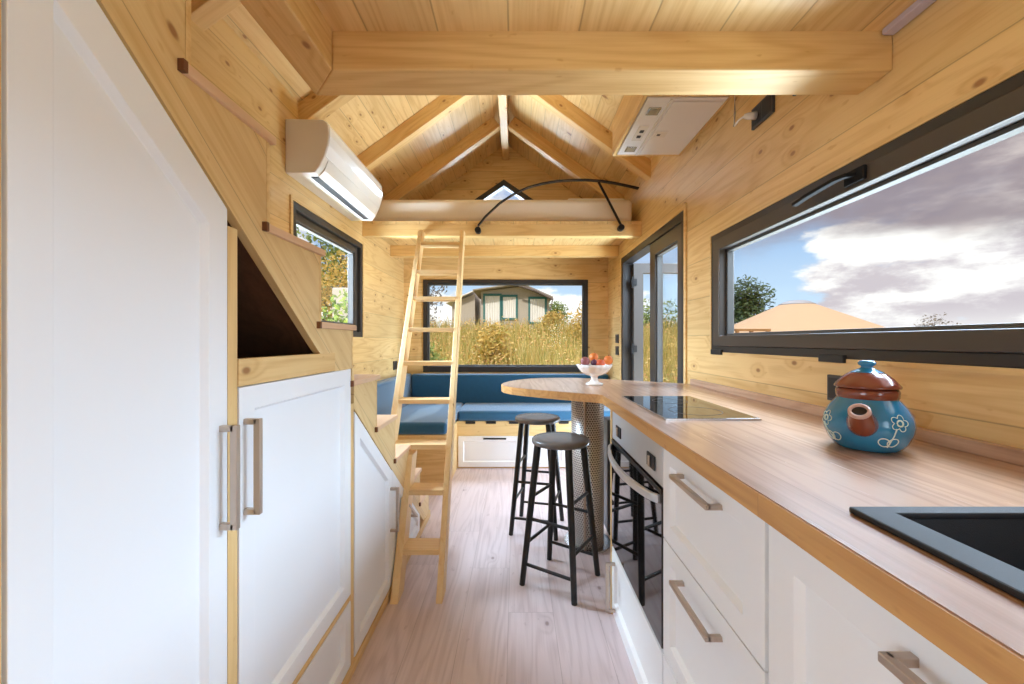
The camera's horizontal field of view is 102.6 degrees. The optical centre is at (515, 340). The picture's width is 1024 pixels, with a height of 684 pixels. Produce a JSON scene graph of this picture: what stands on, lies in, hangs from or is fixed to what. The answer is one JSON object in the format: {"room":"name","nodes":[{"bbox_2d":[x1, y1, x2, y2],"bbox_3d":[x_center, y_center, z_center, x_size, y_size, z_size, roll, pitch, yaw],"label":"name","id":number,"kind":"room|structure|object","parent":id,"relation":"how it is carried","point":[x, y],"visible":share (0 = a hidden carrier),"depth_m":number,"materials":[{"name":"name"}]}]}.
{"room":"tiny house kitchen","nodes":[
{"label":"tiny house kitchen","id":0,"kind":"room"},
{"bbox_2d":[191,19,403,380],"bbox_3d":[-1.260,-0.090,1.610,0.100,2.520,5.820,0,0,0],"label":"wall","id":1,"kind":"structure","parent":0,"point":[218,53],"depth_m":2.15,"materials":[{"name":"brown wood"}]},
{"bbox_2d":[289,194,363,339],"bbox_3d":[-1.250,-0.395,2.715,0.100,0.774,1.054,0,0,0],"label":"window","id":2,"kind":"structure","parent":1,"relation":"in","point":[301,215],"depth_m":2.96,"materials":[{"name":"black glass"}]},
{"bbox_2d":[286,119,382,220],"bbox_3d":[-1.093,-1.021,2.579,0.232,0.290,0.863,0,0,0],"label":"air conditioner","id":3,"kind":"object","parent":1,"relation":"attached to","point":[317,157],"visible":1,"depth_m":2.28,"materials":[{"name":"white plastic"}]},
{"bbox_2d":[393,361,396,369],"bbox_3d":[-1.202,0.242,4.085,0.014,0.085,0.110,0,0,0],"label":"power socket","id":4,"kind":"object","parent":1,"relation":"attached to","point":[394,362],"visible":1,"depth_m":4.04,"materials":[{"name":"black plastic"}]},
{"bbox_2d":[222,4,653,199],"bbox_3d":[-0.110,-1.672,1.560,2.640,1.007,5.920,0,0,0],"label":"ceiling","id":5,"kind":"structure","parent":0,"point":[363,120],"depth_m":3.39,"materials":[{"name":"brown wood"}]},
{"bbox_2d":[191,0,241,31],"bbox_3d":[-0.710,-1.625,1.550,1.124,0.855,0.080,0,0,0],"label":"rafter","id":6,"kind":"object","parent":5,"relation":"attached to","point":[204,13],"visible":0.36,"depth_m":1.55,"materials":[{"name":"brown wood"}]},
{"bbox_2d":[298,92,356,119],"bbox_3d":[-0.710,-1.625,2.320,1.124,0.855,0.080,0,0,0],"label":"rafter","id":7,"kind":"object","parent":5,"relation":"attached to","point":[314,106],"visible":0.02,"depth_m":2.28,"materials":[{"name":"brown wood"}]},
{"bbox_2d":[357,95,474,170],"bbox_3d":[-0.710,-1.625,3.050,1.124,0.855,0.080,0,0,0],"label":"rafter","id":8,"kind":"object","parent":5,"relation":"attached to","point":[443,105],"visible":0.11,"depth_m":3.01,"materials":[{"name":"brown wood"}]},
{"bbox_2d":[384,117,499,199],"bbox_3d":[-0.710,-1.625,3.790,1.124,0.855,0.080,0,0,0],"label":"rafter","id":9,"kind":"object","parent":5,"relation":"attached to","point":[491,127],"visible":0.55,"depth_m":3.75,"materials":[{"name":"brown wood"}]},
{"bbox_2d":[508,117,623,198],"bbox_3d":[0.490,-1.625,3.790,1.124,0.855,0.080,0,0,0],"label":"rafter","id":10,"kind":"object","parent":5,"relation":"attached to","point":[518,128],"visible":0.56,"depth_m":3.75,"materials":[{"name":"brown wood"}]},
{"bbox_2d":[528,95,650,181],"bbox_3d":[0.490,-1.625,3.050,1.124,0.855,0.080,0,0,0],"label":"rafter","id":11,"kind":"object","parent":5,"relation":"attached to","point":[558,105],"visible":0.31,"depth_m":3.01,"materials":[{"name":"brown wood"}]},
{"bbox_2d":[349,468,637,683],"bbox_3d":[-0.110,1.230,1.560,2.400,0.120,5.920,0,0,0],"label":"floor","id":12,"kind":"structure","parent":0,"point":[487,627],"depth_m":1.79,"materials":[{"name":"laminate"}]},
{"bbox_2d":[0,0,429,683],"bbox_3d":[-0.886,0.170,1.585,0.644,2.000,2.310,0,0,0],"label":"staircase","id":13,"kind":"structure","parent":12,"relation":"on","point":[276,331],"depth_m":0.88,"materials":[{"name":"brown wood"}]},
{"bbox_2d":[1,0,239,683],"bbox_3d":[-0.870,0.291,0.638,0.661,1.668,0.356,0,0,0],"label":"wardrobe","id":14,"kind":"object","parent":13,"relation":"in","point":[114,427],"visible":1,"depth_m":0.58,"materials":[{"name":"white paint"}]},
{"bbox_2d":[237,369,350,683],"bbox_3d":[-0.870,0.611,1.136,0.661,1.028,0.576,0,0,0],"label":"base cabinet","id":15,"kind":"object","parent":13,"relation":"in","point":[294,532],"visible":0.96,"depth_m":1.07,"materials":[{"name":"white paint"}]},
{"bbox_2d":[354,412,398,656],"bbox_3d":[-0.867,0.688,1.677,0.666,0.873,0.441,0,0,0],"label":"base cabinet","id":16,"kind":"object","parent":13,"relation":"in","point":[373,488],"visible":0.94,"depth_m":1.63,"materials":[{"name":"white paint"}]},
{"bbox_2d":[392,471,419,579],"bbox_3d":[-0.868,0.862,2.170,0.664,0.526,0.540,0,0,0],"label":"base cabinet","id":17,"kind":"object","parent":13,"relation":"on","point":[415,516],"visible":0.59,"depth_m":2.01,"materials":[{"name":"white paint"}]},
{"bbox_2d":[390,230,464,603],"bbox_3d":[-0.539,0.160,2.527,0.356,2.019,1.427,0,0,-3],"label":"ladder","id":18,"kind":"object","parent":12,"relation":"on","point":[405,546],"visible":0.93,"depth_m":2.27,"materials":[{"name":"brown wood"}]},
{"bbox_2d":[398,418,570,482],"bbox_3d":[-0.111,0.955,3.818,2.195,0.430,1.197,0,0,0],"label":"bench","id":19,"kind":"object","parent":12,"relation":"on","point":[477,444],"visible":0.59,"depth_m":3.77,"materials":[{"name":"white wood"}]},
{"bbox_2d":[377,373,411,414],"bbox_3d":[-1.157,0.541,3.810,0.099,0.394,1.180,0,0,0],"label":"cushion","id":20,"kind":"object","parent":19,"relation":"on","point":[386,387],"visible":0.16,"depth_m":3.56,"materials":[{"name":"blue fabric"}]},
{"bbox_2d":[398,402,463,433],"bbox_3d":[-0.825,0.689,3.753,0.561,0.098,1.083,0,0,0],"label":"seat cushion","id":21,"kind":"object","parent":19,"relation":"on","point":[415,418],"visible":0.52,"depth_m":3.39,"materials":[{"name":"blue fabric"}]},
{"bbox_2d":[411,374,608,403],"bbox_3d":[-0.062,0.543,4.351,2.085,0.390,0.106,0,0,0],"label":"cushion","id":22,"kind":"object","parent":19,"relation":"on","point":[471,388],"visible":0.48,"depth_m":4.30,"materials":[{"name":"blue fabric"}]},
{"bbox_2d":[458,403,609,420],"bbox_3d":[0.222,0.691,4.030,1.525,0.095,0.530,0,0,0],"label":"seat cushion","id":23,"kind":"object","parent":19,"relation":"on","point":[469,411],"visible":0.6,"depth_m":3.79,"materials":[{"name":"blue fabric"}]},
{"bbox_2d":[509,413,563,540],"bbox_3d":[0.135,0.822,2.575,0.301,0.700,0.301,0,0,14],"label":"bar stool","id":24,"kind":"object","parent":12,"relation":"on","point":[549,420],"visible":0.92,"depth_m":2.50,"materials":[{"name":"black metal"}]},
{"bbox_2d":[519,432,599,605],"bbox_3d":[0.219,0.822,2.010,0.301,0.700,0.301,0,0,33],"label":"bar stool","id":25,"kind":"object","parent":12,"relation":"on","point":[567,441],"visible":1,"depth_m":1.97,"materials":[{"name":"black metal"}]},
{"bbox_2d":[564,401,609,552],"bbox_3d":[0.418,0.725,2.400,0.270,0.891,0.300,0,0,0],"label":"pillar","id":26,"kind":"structure","parent":12,"relation":"on","point":[587,418],"depth_m":2.30,"materials":[{"name":"metal"}]},
{"bbox_2d":[604,417,609,534],"bbox_3d":[0.672,0.820,2.500,0.255,0.700,0.120,0,0,0],"label":"base cabinet","id":27,"kind":"object","parent":12,"relation":"on","point":[606,419],"visible":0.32,"depth_m":2.47,"materials":[{"name":"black wood"}]},
{"bbox_2d":[605,410,663,683],"bbox_3d":[0.666,0.726,1.461,0.588,0.888,0.626,0,0,0],"label":"base cabinet","id":28,"kind":"object","parent":12,"relation":"on","point":[644,651],"visible":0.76,"depth_m":1.48,"materials":[{"name":"white paint"}]},
{"bbox_2d":[608,412,663,648],"bbox_3d":[0.632,0.575,1.452,0.556,0.585,0.600,0,0,0],"label":"oven","id":29,"kind":"object","parent":28,"relation":"in","point":[636,460],"visible":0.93,"depth_m":1.35,"materials":[{"name":"black glass"}]},
{"bbox_2d":[663,448,768,683],"bbox_3d":[0.668,0.726,0.908,0.584,0.888,0.472,0,0,0],"label":"base cabinet","id":30,"kind":"object","parent":12,"relation":"on","point":[716,550],"visible":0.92,"depth_m":0.87,"materials":[{"name":"white paint"}]},
{"bbox_2d":[769,525,987,683],"bbox_3d":[0.668,0.728,0.344,0.584,0.885,0.648,0,0,0],"label":"base cabinet","id":31,"kind":"object","parent":12,"relation":"on","point":[823,629],"visible":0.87,"depth_m":0.54,"materials":[{"name":"white paint"}]},
{"bbox_2d":[501,378,1023,683],"bbox_3d":[0.453,0.244,1.019,1.070,0.068,3.338,0,0,0],"label":"countertop","id":32,"kind":"structure","parent":31,"relation":"on","point":[784,467],"depth_m":0.69,"materials":[{"name":"brown wood"}]},
{"bbox_2d":[576,363,612,385],"bbox_3d":[0.429,0.183,2.240,0.198,0.112,0.199,0,0,0],"label":"fruit bowl","id":33,"kind":"object","parent":32,"relation":"on","point":[594,371],"visible":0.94,"depth_m":2.19,"materials":[{"name":"white ceramic"}]},
{"bbox_2d":[580,356,589,364],"bbox_3d":[0.375,0.110,2.220,0.051,0.054,0.051,0,0,0],"label":"plum","id":34,"kind":"object","parent":33,"relation":"in","point":[585,360],"visible":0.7,"depth_m":2.20,"materials":[{"name":"purple plant"}]},
{"bbox_2d":[589,353,597,360],"bbox_3d":[0.431,0.088,2.270,0.049,0.052,0.049,0,0,0],"label":"peach","id":35,"kind":"object","parent":33,"relation":"in","point":[592,356],"visible":0.8,"depth_m":2.25,"materials":[{"name":"orange plant"}]},
{"bbox_2d":[596,359,604,364],"bbox_3d":[0.451,0.122,2.195,0.051,0.054,0.051,0,0,0],"label":"peach","id":36,"kind":"object","parent":33,"relation":"in","point":[600,361],"visible":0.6,"depth_m":2.18,"materials":[{"name":"orange plant"}]},
{"bbox_2d":[604,355,612,364],"bbox_3d":[0.506,0.104,2.250,0.051,0.054,0.051,0,0,0],"label":"peach","id":37,"kind":"object","parent":33,"relation":"in","point":[608,360],"visible":0.97,"depth_m":2.23,"materials":[{"name":"orange plant"}]},
{"bbox_2d":[622,396,761,419],"bbox_3d":[0.597,0.237,1.492,0.289,0.006,0.511,0,0,0],"label":"cooktop","id":38,"kind":"object","parent":32,"relation":"in","point":[664,407],"visible":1,"depth_m":1.40,"materials":[{"name":"black glass"}]},
{"bbox_2d":[822,360,916,452],"bbox_3d":[0.787,0.141,0.920,0.194,0.196,0.185,0,0,0],"label":"teapot","id":39,"kind":"object","parent":32,"relation":"on","point":[867,413],"visible":1,"depth_m":0.87,"materials":[{"name":"blue ceramic"}]},
{"bbox_2d":[849,507,1023,601],"bbox_3d":[0.710,0.324,0.197,0.491,0.185,0.753,0,0,0],"label":"sink","id":40,"kind":"object","parent":32,"relation":"in","point":[986,543],"visible":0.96,"depth_m":0.55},
{"bbox_2d":[910,519,1023,570],"bbox_3d":[0.709,0.326,0.225,0.409,0.180,0.666,0,0,0],"label":"basin","id":41,"kind":"object","parent":40,"relation":"in","point":[997,542],"depth_m":0.55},
{"bbox_2d":[362,221,641,244],"bbox_3d":[-0.110,-0.931,3.822,2.200,0.023,1.195,0,0,0],"label":"floor","id":42,"kind":"structure","parent":0,"point":[391,241],"depth_m":3.72,"materials":[{"name":"brown wood"}]},
{"bbox_2d":[372,200,631,220],"bbox_3d":[-0.135,-1.040,3.821,2.130,0.190,1.118,0,0,0],"label":"mattress","id":43,"kind":"object","parent":42,"relation":"on","point":[389,210],"visible":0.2,"depth_m":3.26,"materials":[{"name":"fabric"}]},
{"bbox_2d":[568,198,624,199],"bbox_3d":[0.660,-1.151,3.580,0.480,0.047,0.440,0,0,0],"label":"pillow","id":44,"kind":"object","parent":43,"relation":"on","point":[570,198],"visible":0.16,"depth_m":3.37,"materials":[{"name":"fabric"}]},
{"bbox_2d":[362,224,641,237],"bbox_3d":[-0.110,-0.873,3.263,2.198,0.095,0.075,0,0,0],"label":"ceiling beam","id":45,"kind":"structure","parent":42,"relation":"attached to","point":[368,230],"depth_m":3.23,"materials":[{"name":"brown wood"}]},
{"bbox_2d":[475,179,638,233],"bbox_3d":[0.318,-1.051,3.200,1.277,0.421,0.048,0,0,0],"label":"bed rail","id":46,"kind":"object","parent":45,"relation":"attached to","point":[621,226],"visible":1,"depth_m":3.19,"materials":[{"name":"black metal"}]},
{"bbox_2d":[390,245,618,257],"bbox_3d":[-0.110,-0.868,3.980,2.198,0.105,0.080,0,0,0],"label":"ceiling beam","id":47,"kind":"structure","parent":42,"relation":"attached to","point":[396,251],"depth_m":3.94,"materials":[{"name":"brown wood"}]},
{"bbox_2d":[404,146,607,373],"bbox_3d":[-0.110,-0.490,4.470,2.240,3.320,0.100,0,0,0],"label":"wall","id":48,"kind":"structure","parent":0,"point":[518,171],"depth_m":4.42,"materials":[{"name":"brown wood"}]},
{"bbox_2d":[498,95,508,159],"bbox_3d":[-0.110,-2.015,1.565,0.070,0.130,5.709,0,0,0],"label":"ridge beam","id":49,"kind":"structure","parent":48,"relation":"attached to","point":[502,99],"depth_m":3.71,"materials":[{"name":"brown wood"}]},
{"bbox_2d":[475,180,532,199],"bbox_3d":[-0.130,-1.538,4.449,1.160,0.397,0.082,0,0,0],"label":"window","id":50,"kind":"structure","parent":48,"relation":"in","point":[503,184],"depth_m":4.41,"materials":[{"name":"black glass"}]},
{"bbox_2d":[423,280,587,371],"bbox_3d":[-0.113,-0.163,4.449,1.775,0.994,0.082,0,0,0],"label":"window","id":51,"kind":"structure","parent":48,"relation":"in","point":[426,283],"depth_m":4.41,"materials":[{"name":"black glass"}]},
{"bbox_2d":[314,0,916,30],"bbox_3d":[0.230,-0.832,-0.090,1.520,0.037,2.420,0,0,0],"label":"ceiling","id":52,"kind":"structure","parent":0,"point":[340,15],"depth_m":1.02,"materials":[{"name":"brown wood"}]},
{"bbox_2d":[239,0,331,93],"bbox_3d":[-0.531,-0.790,-0.051,0.098,0.159,2.477,0,0,0],"label":"ceiling beam","id":53,"kind":"structure","parent":52,"relation":"attached to","point":[298,29],"depth_m":0.97,"materials":[{"name":"brown wood"}]},
{"bbox_2d":[317,31,891,94],"bbox_3d":[0.205,-0.790,1.133,1.568,0.159,0.114,0,0,0],"label":"ceiling beam","id":54,"kind":"structure","parent":52,"relation":"attached to","point":[363,62],"depth_m":1.08,"materials":[{"name":"brown wood"}]},
{"bbox_2d":[882,0,935,34],"bbox_3d":[0.970,-0.805,-0.090,0.030,0.016,2.320,0,0,0],"label":"light strip","id":55,"kind":"object","parent":52,"relation":"attached to","point":[918,6],"visible":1,"depth_m":1.01,"materials":[{"name":"white plastic"}]},
{"bbox_2d":[608,0,1023,448],"bbox_3d":[1.040,-0.090,1.610,0.100,2.520,5.820,0,0,0],"label":"wall","id":56,"kind":"structure","parent":0,"point":[952,48],"depth_m":1.33,"materials":[{"name":"brown wood"}]},
{"bbox_2d":[615,334,618,342],"bbox_3d":[0.983,-0.022,3.990,0.014,0.085,0.100,0,0,0],"label":"light switch","id":57,"kind":"object","parent":56,"relation":"attached to","point":[616,335],"visible":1,"depth_m":3.96,"materials":[{"name":"black plastic"}]},
{"bbox_2d":[615,346,618,354],"bbox_3d":[0.983,0.092,3.990,0.014,0.085,0.100,0,0,0],"label":"light switch","id":58,"kind":"object","parent":56,"relation":"attached to","point":[616,347],"visible":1,"depth_m":3.96,"materials":[{"name":"black plastic"}]},
{"bbox_2d":[620,203,686,383],"bbox_3d":[1.335,0.200,3.115,0.710,1.999,1.490,0,0,0],"label":"door","id":59,"kind":"structure","parent":56,"relation":"in","point":[671,233],"depth_m":2.99,"materials":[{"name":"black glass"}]},
{"bbox_2d":[612,95,732,155],"bbox_3d":[0.785,-1.223,2.165,0.406,0.214,0.620,0,0,0],"label":"box","id":60,"kind":"object","parent":56,"relation":"attached to","point":[629,107],"visible":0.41,"depth_m":2.19,"materials":[{"name":"brown wood"}]},
{"bbox_2d":[617,96,727,154],"bbox_3d":[0.789,-1.191,2.165,0.370,0.178,0.576,0,0,0],"label":"hood","id":61,"kind":"object","parent":60,"relation":"in","point":[663,125],"visible":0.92,"depth_m":2.09,"materials":[{"name":"white plastic"}]},
{"bbox_2d":[631,126,648,140],"bbox_3d":[0.665,-1.112,2.197,0.050,0.006,0.155,0,0,0],"label":"switch plate","id":62,"kind":"object","parent":61,"relation":"attached to","point":[639,133],"depth_m":2.19,"materials":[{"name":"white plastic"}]},
{"bbox_2d":[733,95,757,126],"bbox_3d":[0.952,-1.076,1.754,0.053,0.352,0.206,0,0,0],"label":"cable","id":63,"kind":"object","parent":60,"relation":"attached to","point":[753,115],"visible":0.84,"depth_m":1.67,"materials":[{"name":"white plastic"}]},
{"bbox_2d":[751,95,774,129],"bbox_3d":[0.983,-0.917,1.635,0.013,0.085,0.140,0,0,0],"label":"power socket","id":64,"kind":"object","parent":56,"relation":"attached to","point":[765,108],"visible":0.83,"depth_m":1.62,"materials":[{"name":"black plastic"}]},
{"bbox_2d":[827,374,840,399],"bbox_3d":[0.983,0.145,1.252,0.013,0.080,0.075,0,0,0],"label":"power socket","id":65,"kind":"object","parent":56,"relation":"attached to","point":[831,379],"visible":0.49,"depth_m":1.27,"materials":[{"name":"black plastic"}]},
{"bbox_2d":[710,62,1023,375],"bbox_3d":[1.006,-0.235,1.242,0.148,0.607,1.673,0,0,0],"label":"window","id":66,"kind":"structure","parent":56,"relation":"in","point":[992,113],"depth_m":1.08,"materials":[{"name":"black metal"}]},
{"label":"outside","id":67,"kind":"structure","parent":0,"visible":0},
{"bbox_2d":[430,314,676,382],"bbox_3d":[10.000,0.770,30.000,80.000,2.339,100.000,0,0,0],"label":"ground","id":68,"kind":"structure","parent":67,"point":[468,360],"depth_m":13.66,"materials":[{"name":"yellow plant"}]},
{"bbox_2d":[296,227,347,320],"bbox_3d":[-7.486,-2.576,16.494,3.634,4.822,3.552,0,0,0],"label":"tree","id":69,"kind":"object","parent":68,"relation":"on","point":[308,237],"visible":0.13,"depth_m":16.02,"materials":[{"name":"green plant"}]},
{"bbox_2d":[321,249,347,320],"bbox_3d":[-4.469,-0.742,10.472,3.717,3.854,3.608,0,0,-42],"label":"bush","id":70,"kind":"object","parent":68,"relation":"on","point":[326,301],"visible":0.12,"depth_m":10.24,"materials":[{"name":"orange plant"}]},
{"bbox_2d":[321,289,347,322],"bbox_3d":[-2.471,0.506,5.539,1.863,2.472,1.911,0,0,0],"label":"bush","id":71,"kind":"object","parent":68,"relation":"on","point":[338,306],"visible":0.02,"depth_m":5.40,"materials":[{"name":"green plant"}]},
{"bbox_2d":[332,288,347,321],"bbox_3d":[-3.250,0.320,8.000,0.600,2.700,0.200,0,0,0],"label":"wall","id":72,"kind":"structure","parent":68,"relation":"on","point":[335,291],"depth_m":7.90,"materials":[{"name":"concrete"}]},
{"bbox_2d":[430,341,445,360],"bbox_3d":[-2.372,0.646,9.477,1.461,1.536,1.352,0,0,39],"label":"bush","id":73,"kind":"object","parent":68,"relation":"on","point":[434,355],"visible":0.02,"depth_m":9.46,"materials":[{"name":"green plant"}]},
{"bbox_2d":[430,286,446,325],"bbox_3d":[-3.667,-1.202,15.055,2.248,3.157,2.540,0,0,0],"label":"tree","id":74,"kind":"object","parent":68,"relation":"on","point":[437,291],"visible":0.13,"depth_m":15.16,"materials":[{"name":"green plant"}]},
{"bbox_2d":[446,291,480,328],"bbox_3d":[-3.223,-1.454,25.800,1.646,2.946,4.400,0,0,0],"label":"tent","id":75,"kind":"object","parent":68,"relation":"on","point":[471,303],"visible":0.46,"depth_m":24.00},
{"bbox_2d":[468,322,516,364],"bbox_3d":[-0.627,0.227,11.436,1.210,1.519,1.333,0,0,39],"label":"bush","id":76,"kind":"object","parent":68,"relation":"on","point":[498,334],"visible":0.7,"depth_m":11.26,"materials":[{"name":"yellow plant"}]},
{"bbox_2d":[473,286,553,331],"bbox_3d":[-0.153,-1.510,23.887,4.201,3.057,7.026,0,0,0],"label":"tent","id":77,"kind":"object","parent":68,"relation":"on","point":[518,302],"visible":0.75,"depth_m":21.97,"materials":[{"name":"grey fabric"}]},
{"bbox_2d":[485,296,499,326],"bbox_3d":[-1.261,-1.529,21.970,0.805,1.771,0.040,0,0,0],"label":"blind","id":78,"kind":"object","parent":77,"relation":"hanging from","point":[492,303],"depth_m":21.97,"materials":[{"name":"white fabric"}]},
{"bbox_2d":[503,297,515,317],"bbox_3d":[-0.349,-1.798,21.970,0.698,1.127,0.040,0,0,0],"label":"blind","id":79,"kind":"object","parent":77,"relation":"hanging from","point":[509,303],"depth_m":21.97,"materials":[{"name":"white fabric"}]},
{"bbox_2d":[530,299,544,321],"bbox_3d":[1.154,-1.637,21.970,0.805,1.234,0.040,0,0,0],"label":"blind","id":80,"kind":"object","parent":77,"relation":"hanging from","point":[537,306],"depth_m":21.97,"materials":[{"name":"white fabric"}]},
{"bbox_2d":[535,309,563,333],"bbox_3d":[1.489,-0.780,17.980,1.296,1.270,1.068,0,0,0],"label":"bush","id":81,"kind":"object","parent":68,"relation":"on","point":[553,315],"visible":0.58,"depth_m":17.89,"materials":[{"name":"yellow plant"}]},
{"bbox_2d":[549,301,571,325],"bbox_3d":[2.720,-1.389,25.899,1.918,2.328,1.578,0,0,0],"label":"tree","id":82,"kind":"object","parent":68,"relation":"on","point":[558,306],"visible":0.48,"depth_m":25.68,"materials":[{"name":"green plant"}]},
{"bbox_2d":[562,301,581,343],"bbox_3d":[2.647,-0.575,14.502,1.630,1.744,2.027,0,0,-35],"label":"bush","id":83,"kind":"object","parent":68,"relation":"on","point":[578,324],"visible":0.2,"depth_m":14.51,"materials":[{"name":"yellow plant"}]},
{"bbox_2d":[643,298,676,333],"bbox_3d":[5.683,-0.157,17.477,2.581,3.268,2.280,0,0,-19],"label":"tree","id":84,"kind":"object","parent":68,"relation":"on","point":[645,315],"visible":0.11,"depth_m":17.05,"materials":[{"name":"green plant"}]},
{"bbox_2d":[643,343,676,362],"bbox_3d":[4.775,0.974,12.348,2.224,1.883,1.978,0,0,0],"label":"bush","id":85,"kind":"object","parent":68,"relation":"on","point":[663,343],"visible":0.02,"depth_m":12.22,"materials":[{"name":"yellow plant"}]},
{"bbox_2d":[734,329,770,332],"bbox_3d":[5.075,0.780,8.800,0.750,2.080,0.070,0,0,0],"label":"deck railing","id":86,"kind":"object","parent":68,"relation":"on","point":[735,330],"visible":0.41,"depth_m":8.77,"materials":[{"name":"brown wood"}]},
{"bbox_2d":[734,275,775,323],"bbox_3d":[9.782,-0.475,17.404,2.213,4.710,2.333,0,0,20],"label":"tree","id":87,"kind":"object","parent":68,"relation":"on","point":[748,304],"visible":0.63,"depth_m":17.10,"materials":[{"name":"green plant"}]},
{"bbox_2d":[734,300,884,332],"bbox_3d":[8.350,0.302,12.200,4.640,3.035,4.640,0,0,0],"label":"yurt","id":88,"kind":"object","parent":68,"relation":"on","point":[793,315],"visible":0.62,"depth_m":11.06,"materials":[{"name":"white fabric"}]},
{"bbox_2d":[914,312,961,325],"bbox_3d":[17.327,0.224,17.135,1.270,2.904,1.583,0,0,0],"label":"bush","id":89,"kind":"object","parent":68,"relation":"on","point":[934,319],"visible":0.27,"depth_m":16.96,"materials":[{"name":"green plant"}]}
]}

